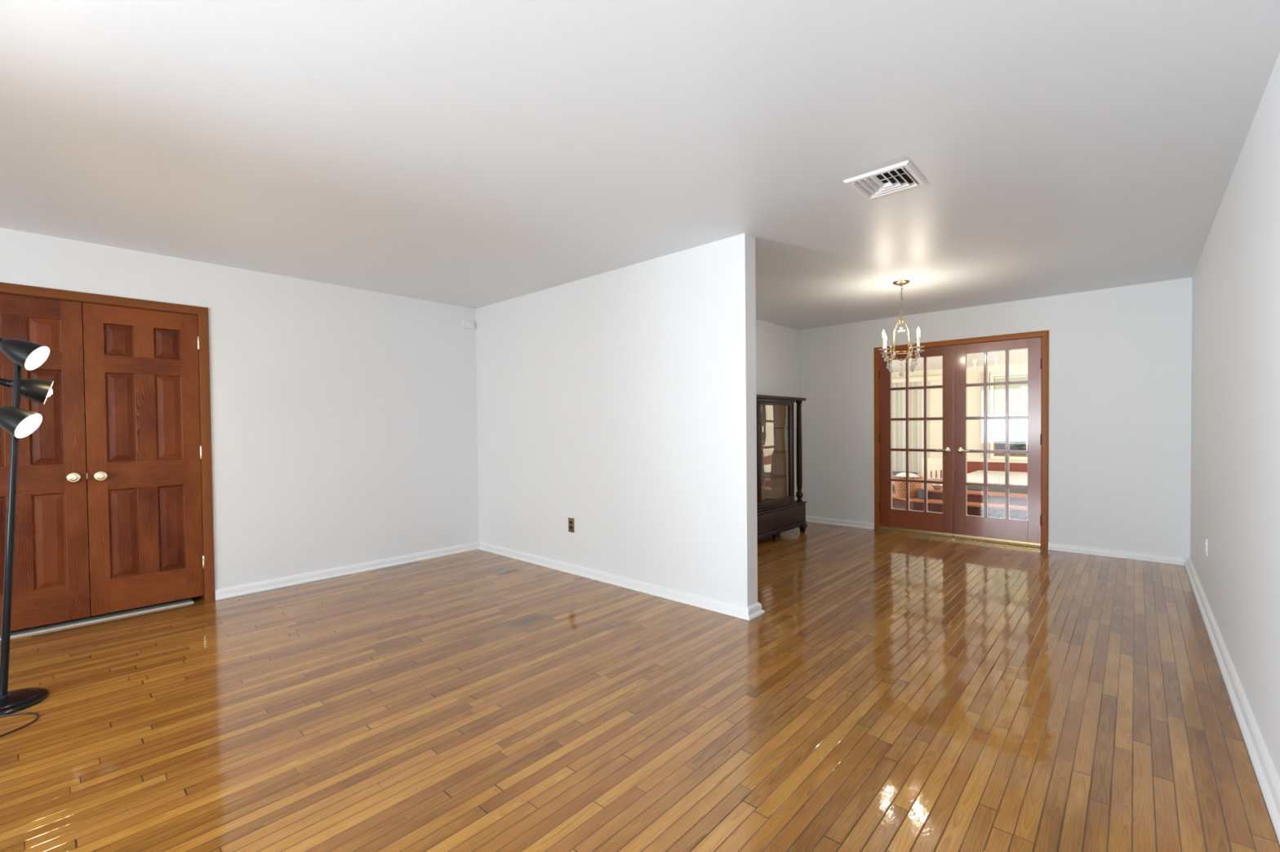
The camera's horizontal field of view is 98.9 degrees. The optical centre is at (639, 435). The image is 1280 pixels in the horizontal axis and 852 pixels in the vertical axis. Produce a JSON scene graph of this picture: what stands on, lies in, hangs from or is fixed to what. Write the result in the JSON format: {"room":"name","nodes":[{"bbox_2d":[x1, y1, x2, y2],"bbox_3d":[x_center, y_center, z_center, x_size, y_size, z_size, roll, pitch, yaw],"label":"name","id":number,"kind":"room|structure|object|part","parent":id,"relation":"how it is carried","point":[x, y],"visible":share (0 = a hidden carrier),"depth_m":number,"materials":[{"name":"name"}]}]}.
{"room":"empty living room","nodes":[
{"label":"empty living room","id":0,"kind":"room"},
{"bbox_2d":[81,305,90,599],"bbox_3d":[-3.883,-0.018,3.807,0.680,2.440,1.761,0,1,42],"label":"trim","id":1,"kind":"structure","parent":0,"point":[82,305],"depth_m":4.01,"materials":[{"name":"white paint"}]},
{"bbox_2d":[0,227,479,589],"bbox_3d":[-4.085,-0.002,2.988,0.120,2.440,7.147,0,1,42],"label":"wall","id":2,"kind":"structure","parent":0,"point":[344,420],"depth_m":4.47,"materials":[{"name":"white paint"}]},
{"bbox_2d":[0,293,90,633],"bbox_3d":[-3.726,0.161,3.274,0.091,2.007,0.582,0,1,42],"label":"door","id":3,"kind":"structure","parent":2,"relation":"in","point":[51,584],"depth_m":3.38,"materials":[{"name":"red wood"}]},
{"bbox_3d":[-3.833,-0.620,3.194,0.035,0.208,0.142,0,1,42],"label":"panel","id":4,"kind":"part","parent":3,"relation":"part of","materials":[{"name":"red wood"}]},
{"bbox_3d":[-3.828,-0.112,3.202,0.035,0.587,0.142,0,1,42],"label":"panel","id":5,"kind":"part","parent":3,"relation":"part of","materials":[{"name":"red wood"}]},
{"bbox_3d":[-3.820,0.655,3.215,0.035,0.590,0.142,0,1,42],"label":"panel","id":6,"kind":"part","parent":3,"relation":"part of","materials":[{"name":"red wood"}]},
{"bbox_3d":[-3.753,-0.784,3.281,0.035,0.116,0.385,0,1,42],"label":"rail","id":7,"kind":"part","parent":3,"relation":"part of","materials":[{"name":"red wood"}]},
{"bbox_3d":[-3.750,-0.463,3.286,0.035,0.111,0.385,0,1,42],"label":"rail","id":8,"kind":"part","parent":3,"relation":"part of","materials":[{"name":"red wood"}]},
{"bbox_3d":[-3.742,0.269,3.299,0.035,0.178,0.385,0,1,42],"label":"rail","id":9,"kind":"part","parent":3,"relation":"part of","materials":[{"name":"red wood"}]},
{"bbox_3d":[-3.734,1.056,3.312,0.035,0.217,0.385,0,1,42],"label":"rail","id":10,"kind":"part","parent":3,"relation":"part of","materials":[{"name":"red wood"}]},
{"bbox_3d":[-3.671,-0.625,3.373,0.035,0.208,0.145,0,1,42],"label":"panel","id":11,"kind":"part","parent":3,"relation":"part of","materials":[{"name":"red wood"}]},
{"bbox_3d":[-3.666,-0.116,3.381,0.035,0.587,0.145,0,1,42],"label":"panel","id":12,"kind":"part","parent":3,"relation":"part of","materials":[{"name":"red wood"}]},
{"bbox_3d":[-3.658,0.650,3.394,0.035,0.590,0.145,0,1,42],"label":"panel","id":13,"kind":"part","parent":3,"relation":"part of","materials":[{"name":"red wood"}]},
{"bbox_3d":[-3.556,0.260,3.437,0.056,0.065,0.065,0,1,42],"label":"knob","id":14,"kind":"part","parent":3,"relation":"part of","materials":[{"name":"gold metal"}]},
{"bbox_2d":[0,598,193,639],"bbox_3d":[-3.591,1.198,3.537,0.104,0.012,1.097,0,1,42],"label":"trim","id":15,"kind":"structure","parent":2,"relation":"attached to","point":[74,623],"depth_m":3.57,"materials":[{"name":"grey paint"}]},
{"bbox_2d":[0,282,214,601],"bbox_3d":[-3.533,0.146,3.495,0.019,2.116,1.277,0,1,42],"label":"trim","id":16,"kind":"structure","parent":2,"relation":"attached to","point":[202,313],"depth_m":3.93,"materials":[{"name":"brown wood"}]},
{"bbox_3d":[-3.124,0.134,3.946,0.019,2.116,0.058,0,1,42],"label":"casing","id":17,"kind":"part","parent":16,"relation":"part of","materials":[{"name":"brown wood"}]},
{"bbox_2d":[82,302,204,616],"bbox_3d":[-3.333,0.150,3.708,0.091,2.007,0.584,0,1,42],"label":"door","id":18,"kind":"structure","parent":2,"relation":"in","point":[144,454],"depth_m":3.69,"materials":[{"name":"red wood"}]},
{"bbox_3d":[-3.475,0.258,3.526,0.056,0.065,0.065,0,1,42],"label":"knob","id":19,"kind":"part","parent":18,"relation":"part of","materials":[{"name":"gold metal"}]},
{"bbox_3d":[-3.445,-0.631,3.622,0.035,0.208,0.145,0,1,42],"label":"panel","id":20,"kind":"part","parent":18,"relation":"part of","materials":[{"name":"red wood"}]},
{"bbox_3d":[-3.440,-0.123,3.630,0.035,0.587,0.145,0,1,42],"label":"panel","id":21,"kind":"part","parent":18,"relation":"part of","materials":[{"name":"red wood"}]},
{"bbox_3d":[-3.432,0.643,3.643,0.035,0.590,0.145,0,1,42],"label":"panel","id":22,"kind":"part","parent":18,"relation":"part of","materials":[{"name":"red wood"}]},
{"bbox_3d":[-3.366,-0.795,3.708,0.035,0.116,0.385,0,1,42],"label":"rail","id":23,"kind":"part","parent":18,"relation":"part of","materials":[{"name":"red wood"}]},
{"bbox_3d":[-3.363,-0.474,3.713,0.035,0.111,0.385,0,1,42],"label":"rail","id":24,"kind":"part","parent":18,"relation":"part of","materials":[{"name":"red wood"}]},
{"bbox_3d":[-3.356,0.257,3.726,0.035,0.178,0.385,0,1,42],"label":"rail","id":25,"kind":"part","parent":18,"relation":"part of","materials":[{"name":"red wood"}]},
{"bbox_3d":[-3.348,1.045,3.739,0.035,0.217,0.385,0,1,42],"label":"rail","id":26,"kind":"part","parent":18,"relation":"part of","materials":[{"name":"red wood"}]},
{"bbox_3d":[-3.283,-0.636,3.801,0.035,0.208,0.142,0,1,42],"label":"panel","id":27,"kind":"part","parent":18,"relation":"part of","materials":[{"name":"red wood"}]},
{"bbox_3d":[-3.278,-0.128,3.809,0.035,0.587,0.142,0,1,42],"label":"panel","id":28,"kind":"part","parent":18,"relation":"part of","materials":[{"name":"red wood"}]},
{"bbox_3d":[-3.270,0.639,3.822,0.035,0.590,0.142,0,1,42],"label":"panel","id":29,"kind":"part","parent":18,"relation":"part of","materials":[{"name":"red wood"}]},
{"bbox_2d":[214,541,479,599],"bbox_3d":[-3.989,1.183,2.986,0.034,0.070,7.027,0,1,42],"label":"baseboard","id":30,"kind":"structure","parent":2,"relation":"attached to","point":[234,591],"depth_m":4.58,"materials":[{"name":"white paint"}]},
{"bbox_2d":[462,320,474,328],"bbox_3d":[-1.720,-1.115,5.484,0.028,0.072,0.120,0,1,42],"label":"wall sensor","id":31,"kind":"object","parent":2,"relation":"attached to","point":[465,324],"visible":1,"depth_m":5.47,"materials":[{"name":"white plastic"}]},
{"bbox_2d":[475,233,757,607],"bbox_3d":[-0.456,-0.066,4.581,3.162,2.440,0.127,0,1,42],"label":"wall partition","id":32,"kind":"structure","parent":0,"point":[620,403],"depth_m":4.12,"materials":[{"name":"white paint"}]},
{"bbox_2d":[568,517,574,532],"bbox_3d":[-0.582,0.753,4.625,0.072,0.120,0.009,0,1,42],"label":"wall outlet","id":33,"kind":"object","parent":32,"relation":"attached to","point":[571,521],"visible":1,"depth_m":4.62,"materials":[{"name":"gold metal"}]},
{"bbox_2d":[478,542,764,620],"bbox_3d":[-0.411,1.119,4.572,3.142,0.070,0.195,0,1,42],"label":"baseboard","id":34,"kind":"structure","parent":32,"relation":"attached to","point":[748,613],"depth_m":4.10,"materials":[{"name":"white paint"}]},
{"bbox_2d":[0,0,1279,330],"bbox_3d":[-0.883,-1.306,2.463,5.721,0.120,10.917,0,1,42],"label":"ceiling","id":35,"kind":"structure","parent":0,"point":[468,153],"depth_m":2.27,"materials":[{"name":"white paint"}]},
{"bbox_2d":[843,160,927,200],"bbox_3d":[1.227,-1.263,2.738,0.305,0.018,0.310,0,1,42],"label":"ceiling vent","id":36,"kind":"object","parent":35,"relation":"in","point":[901,176],"visible":1,"depth_m":2.72,"materials":[{"name":"white metal"}]},
{"bbox_2d":[878,280,924,376],"bbox_3d":[2.236,-0.914,4.685,0.356,0.802,0.356,0,1,27],"label":"chandelier","id":37,"kind":"object","parent":35,"relation":"hanging from","point":[900,282],"visible":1,"depth_m":4.65,"materials":[{"name":"gold metal"}]},
{"bbox_3d":[2.112,-0.702,4.647,0.116,0.126,0.009,-1,1,-18],"label":"arm","id":38,"kind":"part","parent":37,"relation":"part of","materials":[{"name":"gold metal"}]},
{"bbox_3d":[2.193,-0.853,4.672,0.079,0.287,0.008,-1,1,-18],"label":"cage rod","id":39,"kind":"part","parent":37,"relation":"part of","materials":[{"name":"gold metal"}]},
{"bbox_3d":[2.233,-1.134,4.681,0.018,0.295,0.018,-1,1,-3],"label":"chain","id":40,"kind":"part","parent":37,"relation":"part of","materials":[{"name":"gold metal"}]},
{"bbox_3d":[2.250,-0.853,4.643,0.008,0.287,0.079,-1,1,-18],"label":"cage rod","id":41,"kind":"part","parent":37,"relation":"part of","materials":[{"name":"gold metal"}]},
{"bbox_3d":[2.279,-0.702,4.563,0.009,0.126,0.116,-1,1,-18],"label":"arm","id":42,"kind":"part","parent":37,"relation":"part of","materials":[{"name":"gold metal"}]},
{"bbox_3d":[2.293,-0.864,4.509,0.025,0.072,0.025,0,1,42],"label":"bulb","id":43,"kind":"part","parent":37,"relation":"part of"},
{"bbox_2d":[0,491,1279,851],"bbox_3d":[0.946,1.216,4.236,7.474,0.140,15.900,0,1,42],"label":"floor","id":44,"kind":"structure","parent":0,"point":[891,691],"depth_m":2.32,"materials":[{"name":"brown wood"}]},
{"bbox_2d":[0,337,53,737],"bbox_3d":[-3.575,0.391,1.947,2.123,1.680,1.000,-1,1,-22],"label":"floor lamp","id":45,"kind":"object","parent":44,"relation":"on","point":[20,423],"visible":1,"depth_m":2.50,"materials":[{"name":"black metal"}]},
{"bbox_2d":[0,377,13,387],"bbox_3d":[-3.006,-0.251,2.583,0.039,0.050,0.071,0,1,42],"label":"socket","id":46,"kind":"object","parent":45,"relation":"attached to","point":[2,381],"depth_m":2.58,"materials":[{"name":"black metal"}]},
{"bbox_3d":[-3.600,1.228,1.882,2.188,0.007,0.687,-1,1,-10],"label":"cord","id":47,"kind":"part","parent":45,"relation":"part of","materials":[{"name":"black plastic"}]},
{"bbox_3d":[-2.847,-0.062,2.503,0.142,0.146,0.158,0,1,42],"label":"lamp shade","id":48,"kind":"part","parent":45,"relation":"part of","materials":[{"name":"black metal"}]},
{"bbox_3d":[-2.857,-0.070,2.506,0.102,0.080,0.060,-1,1,-24],"label":"bulb","id":49,"kind":"part","parent":45,"relation":"part of","materials":[{"name":"white glass"}]},
{"bbox_3d":[-2.828,-0.375,2.518,0.137,0.144,0.158,0,1,42],"label":"lamp shade","id":50,"kind":"part","parent":45,"relation":"part of","materials":[{"name":"black metal"}]},
{"bbox_3d":[-2.941,-0.215,2.651,0.122,0.124,0.142,0,1,42],"label":"lamp shade","id":51,"kind":"part","parent":45,"relation":"part of","materials":[{"name":"black metal"}]},
{"bbox_3d":[-2.838,-0.383,2.525,0.103,0.079,0.060,-1,1,-17],"label":"bulb","id":52,"kind":"part","parent":45,"relation":"part of","materials":[{"name":"white glass"}]},
{"bbox_3d":[-2.933,-0.219,2.660,0.060,0.064,0.106,0,1,42],"label":"bulb","id":53,"kind":"part","parent":45,"relation":"part of","materials":[{"name":"white glass"}]},
{"bbox_2d":[755,394,807,541],"bbox_3d":[1.319,0.347,5.899,0.380,1.534,1.394,0,1,42],"label":"display cabinet","id":54,"kind":"object","parent":44,"relation":"on","point":[778,511],"visible":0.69,"depth_m":6.12,"materials":[{"name":"brown wood"}]},
{"bbox_3d":[1.187,0.169,5.498,0.006,1.015,0.014,0,1,42],"label":"stile moulding","id":55,"kind":"part","parent":54,"relation":"part of","materials":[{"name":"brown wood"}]},
{"bbox_3d":[1.181,0.203,6.020,0.012,1.119,0.770,0,1,42],"label":"panel","id":56,"kind":"part","parent":54,"relation":"part of","materials":[{"name":"clear glass"}]},
{"bbox_3d":[1.565,0.196,6.206,0.332,1.119,0.018,0,1,42],"label":"panel","id":57,"kind":"part","parent":54,"relation":"part of","materials":[{"name":"clear glass"}]},
{"bbox_2d":[761,426,786,428],"bbox_3d":[1.285,-0.084,5.918,0.275,0.012,0.768,0,1,42],"label":"shelf","id":58,"kind":"object","parent":54,"relation":"attached to","point":[762,427],"depth_m":6.07,"materials":[{"name":"clear glass"}]},
{"bbox_2d":[761,450,787,454],"bbox_3d":[1.288,0.181,5.922,0.275,0.012,0.768,0,1,42],"label":"shelf","id":59,"kind":"object","parent":54,"relation":"attached to","point":[763,452],"depth_m":6.12,"materials":[{"name":"clear glass"}]},
{"bbox_2d":[761,474,787,480],"bbox_3d":[1.290,0.456,5.927,0.275,0.012,0.768,0,1,42],"label":"shelf","id":60,"kind":"object","parent":54,"relation":"attached to","point":[764,477],"depth_m":6.06,"materials":[{"name":"clear glass"}]},
{"bbox_3d":[1.430,1.062,5.817,0.054,0.105,0.054,0,1,42],"label":"leg","id":61,"kind":"part","parent":54,"relation":"part of","materials":[{"name":"brown wood"}]},
{"bbox_3d":[1.427,-0.340,5.783,0.025,0.032,0.620,0,1,42],"label":"rail","id":62,"kind":"part","parent":54,"relation":"part of","materials":[{"name":"brown wood"}]},
{"bbox_3d":[1.438,0.718,5.801,0.025,0.088,0.620,0,1,42],"label":"rail","id":63,"kind":"part","parent":54,"relation":"part of","materials":[{"name":"brown wood"}]},
{"bbox_3d":[1.449,0.715,5.790,0.006,0.078,0.814,0,1,42],"label":"plinth moulding","id":64,"kind":"part","parent":54,"relation":"part of","materials":[{"name":"brown wood"}]},
{"bbox_3d":[1.309,-0.404,5.884,0.380,0.032,1.334,0,1,42],"label":"cornice","id":65,"kind":"part","parent":54,"relation":"part of","materials":[{"name":"brown wood"}]},
{"bbox_3d":[1.458,0.886,5.797,0.012,0.187,1.296,0,1,42],"label":"drawer","id":66,"kind":"part","parent":54,"relation":"part of","materials":[{"name":"brown wood"}]},
{"bbox_3d":[1.324,0.998,5.912,0.374,0.024,1.346,0,1,42],"label":"moulding","id":67,"kind":"part","parent":54,"relation":"part of","materials":[{"name":"brown wood"}]},
{"bbox_3d":[1.700,0.154,6.064,0.006,1.015,0.014,0,1,42],"label":"stile moulding","id":68,"kind":"part","parent":54,"relation":"part of","materials":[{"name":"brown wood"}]},
{"bbox_2d":[892,493,1027,519],"bbox_3d":[5.209,0.989,7.102,4.798,0.130,0.580,0,1,42],"label":"trim","id":69,"kind":"structure","parent":44,"relation":"on","point":[973,508],"depth_m":7.39,"materials":[{"name":"red wood"}]},
{"bbox_2d":[893,475,923,497],"bbox_3d":[4.032,0.757,8.243,0.416,0.318,0.416,0,1,42],"label":"wicker basket","id":70,"kind":"object","parent":69,"relation":"on","point":[900,486],"visible":0.67,"depth_m":8.10,"materials":[{"name":"brown wicker"}]},
{"bbox_2d":[896,472,919,476],"bbox_3d":[4.030,0.611,8.240,0.356,0.120,0.356,0,1,42],"label":"folded towel","id":71,"kind":"object","parent":70,"relation":"in","point":[901,474],"visible":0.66,"depth_m":8.20,"materials":[{"name":"white fabric"}]},
{"bbox_2d":[918,488,924,499],"bbox_3d":[4.120,0.846,7.976,0.098,0.148,0.128,0,1,42],"label":"storage box","id":72,"kind":"object","parent":69,"relation":"on","point":[921,491],"visible":0.62,"depth_m":7.94,"materials":[{"name":"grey plastic"}]},
{"bbox_2d":[755,319,798,500],"bbox_3d":[0.841,-0.100,5.801,0.120,2.440,3.423,0,1,42],"label":"wall","id":73,"kind":"structure","parent":0,"point":[776,345],"depth_m":6.61,"materials":[{"name":"white paint"}]},
{"bbox_2d":[892,363,1027,475],"bbox_3d":[6.676,-0.138,9.684,6.100,2.265,0.120,0,1,42],"label":"wall","id":74,"kind":"structure","parent":0,"point":[974,373],"depth_m":10.12,"materials":[{"name":"beige paint"}]},
{"bbox_2d":[892,375,942,472],"bbox_3d":[5.129,-0.218,10.932,1.630,1.855,0.096,0,1,42],"label":"vertical blind","id":75,"kind":"object","parent":74,"relation":"attached to","point":[916,397],"visible":0.42,"depth_m":10.77,"materials":[{"name":"beige fabric"}]},
{"bbox_2d":[892,478,1027,506],"bbox_3d":[6.280,0.832,8.031,4.458,0.130,2.840,0,1,42],"label":"trim","id":76,"kind":"structure","parent":74,"relation":"attached to","point":[993,497],"depth_m":7.56,"materials":[{"name":"red wood"}]},
{"bbox_2d":[921,457,942,479],"bbox_3d":[5.215,0.572,9.564,0.500,0.360,0.166,0,1,42],"label":"wall heater","id":77,"kind":"object","parent":76,"relation":"on","point":[935,465],"visible":0.44,"depth_m":9.55,"materials":[{"name":"beige metal"}]},
{"bbox_2d":[932,484,942,489],"bbox_3d":[4.361,0.752,8.025,0.154,0.069,0.154,0,1,42],"label":"metal bowl","id":78,"kind":"object","parent":76,"relation":"on","point":[935,486],"visible":0.91,"depth_m":7.99,"materials":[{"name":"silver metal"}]},
{"bbox_2d":[967,470,1027,493],"bbox_3d":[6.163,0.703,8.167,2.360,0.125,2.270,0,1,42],"label":"hot tub","id":79,"kind":"object","parent":76,"relation":"on","point":[993,477],"visible":0.16,"depth_m":8.12,"materials":[{"name":"grey"}]},
{"bbox_2d":[981,371,991,457],"bbox_3d":[6.263,-0.391,9.911,0.160,1.531,0.026,0,1,42],"label":"lace curtain","id":80,"kind":"object","parent":74,"relation":"hanging from","point":[989,371],"visible":0.38,"depth_m":9.94,"materials":[{"name":"white fabric"}]},
{"bbox_2d":[967,461,1027,473],"bbox_3d":[7.244,0.608,9.087,4.449,0.258,0.032,0,1,42],"label":"trim","id":81,"kind":"structure","parent":74,"relation":"attached to","point":[971,466],"depth_m":9.83,"materials":[{"name":"red wood"}]},
{"bbox_2d":[990,371,1027,460],"bbox_3d":[6.955,-0.348,9.394,1.610,1.540,0.108,0,1,42],"label":"window","id":82,"kind":"structure","parent":74,"relation":"in","point":[993,422],"depth_m":9.86,"materials":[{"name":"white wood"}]},
{"bbox_2d":[994,375,1027,416],"bbox_3d":[6.930,-0.703,9.365,1.480,0.711,0.032,0,1,42],"label":"window pane","id":83,"kind":"object","parent":82,"relation":"attached to","point":[1018,393],"visible":0.27,"depth_m":9.67,"materials":[{"name":"glass"}]},
{"bbox_2d":[892,349,1027,372],"bbox_3d":[5.019,-1.272,7.847,6.300,0.100,4.983,0,1,42],"label":"ceiling","id":84,"kind":"structure","parent":0,"point":[1020,356],"depth_m":9.15,"materials":[{"name":"white paint"}]},
{"bbox_2d":[798,277,1191,563],"bbox_3d":[3.400,-0.127,5.887,3.797,2.440,0.140,0,1,42],"label":"wall","id":85,"kind":"structure","parent":0,"point":[1120,358],"depth_m":5.11,"materials":[{"name":"white paint"}]},
{"bbox_2d":[878,345,953,537],"bbox_3d":[3.054,0.062,6.097,0.767,2.050,0.094,0,1,42],"label":"door","id":86,"kind":"structure","parent":85,"relation":"in","point":[925,522],"depth_m":6.12,"materials":[{"name":"red wood"}]},
{"bbox_3d":[3.091,0.946,6.123,0.535,0.212,0.040,0,1,42],"label":"rail","id":87,"kind":"part","parent":86,"relation":"part of","materials":[{"name":"red wood"}]},
{"bbox_3d":[3.072,-0.917,6.091,0.535,0.094,0.040,0,1,42],"label":"rail","id":88,"kind":"part","parent":86,"relation":"part of","materials":[{"name":"red wood"}]},
{"bbox_3d":[3.285,0.151,5.863,0.062,0.062,0.054,0,1,42],"label":"handle","id":89,"kind":"part","parent":86,"relation":"part of","materials":[{"name":"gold metal"}]},
{"bbox_2d":[874,329,1048,549],"bbox_3d":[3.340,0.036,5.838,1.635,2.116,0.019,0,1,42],"label":"trim","id":90,"kind":"structure","parent":85,"relation":"attached to","point":[1044,334],"depth_m":5.42,"materials":[{"name":"brown wood"}]},
{"bbox_3d":[2.753,0.033,6.369,0.054,2.116,0.019,0,1,42],"label":"casing","id":91,"kind":"part","parent":90,"relation":"part of","materials":[{"name":"brown wood"}]},
{"bbox_3d":[3.925,0.039,5.308,0.054,2.116,0.019,0,1,42],"label":"casing","id":92,"kind":"part","parent":90,"relation":"part of","materials":[{"name":"brown wood"}]},
{"bbox_2d":[805,515,1184,565],"bbox_3d":[3.353,1.059,5.843,3.488,0.070,0.034,0,1,42],"label":"baseboard","id":93,"kind":"structure","parent":85,"relation":"attached to","point":[1143,556],"depth_m":5.08,"materials":[{"name":"white paint"}]},
{"bbox_2d":[953,337,1042,547],"bbox_3d":[3.625,0.065,5.580,0.766,2.050,0.094,0,1,42],"label":"door","id":94,"kind":"structure","parent":85,"relation":"in","point":[1027,532],"depth_m":5.58,"materials":[{"name":"red wood"}]},
{"bbox_3d":[3.376,0.152,5.781,0.062,0.062,0.054,0,1,42],"label":"handle","id":95,"kind":"part","parent":94,"relation":"part of","materials":[{"name":"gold metal"}]},
{"bbox_3d":[3.652,0.949,5.616,0.538,0.212,0.040,0,1,42],"label":"rail","id":96,"kind":"part","parent":94,"relation":"part of","materials":[{"name":"red wood"}]},
{"bbox_3d":[3.633,-0.914,5.584,0.538,0.094,0.040,0,1,42],"label":"rail","id":97,"kind":"part","parent":94,"relation":"part of","materials":[{"name":"red wood"}]},
{"bbox_2d":[1190,53,1279,779],"bbox_3d":[1.133,-0.015,0.645,0.120,2.440,10.677,0,1,42],"label":"wall","id":98,"kind":"structure","parent":0,"point":[1235,488],"depth_m":2.37,"materials":[{"name":"white paint"}]},
{"bbox_2d":[1204,537,1208,556],"bbox_3d":[3.685,0.720,3.564,0.009,0.114,0.070,0,1,42],"label":"wall outlet","id":99,"kind":"object","parent":98,"relation":"attached to","point":[1206,539],"visible":1,"depth_m":3.55,"materials":[{"name":"white plastic"}]},
{"bbox_2d":[1184,556,1279,844],"bbox_3d":[1.122,1.168,0.753,0.034,0.070,10.577,0,1,42],"label":"baseboard","id":100,"kind":"structure","parent":98,"relation":"attached to","point":[1268,780],"depth_m":2.21,"materials":[{"name":"white paint"}]},
{"label":"outside","id":101,"kind":"structure","parent":0,"visible":0},
{"bbox_2d":[892,471,917,478],"bbox_3d":[14.040,1.096,15.516,28.000,0.050,18.200,0,1,42],"label":"ground","id":102,"kind":"structure","parent":101,"point":[894,473],"depth_m":16.51,"materials":[{"name":"grey"}]},
{"bbox_2d":[895,408,1027,472],"bbox_3d":[10.866,-1.126,15.721,13.000,4.450,2.070,0,1,42],"label":"house","id":103,"kind":"structure","parent":102,"relation":"on","point":[1015,432],"depth_m":15.01,"materials":[{"name":"grey"}]},
{"bbox_3d":[10.609,-0.479,14.621,1.020,1.020,0.010,0,1,42],"label":"pane","id":104,"kind":"part","parent":103,"relation":"part of","materials":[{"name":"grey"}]},
{"bbox_2d":[1008,436,1027,454],"bbox_3d":[9.203,0.562,12.751,1.785,1.228,1.164,0,1,42],"label":"shrub","id":105,"kind":"object","parent":102,"relation":"on","point":[1017,446],"visible":0.03,"depth_m":12.82,"materials":[{"name":"green plant"}]}
]}

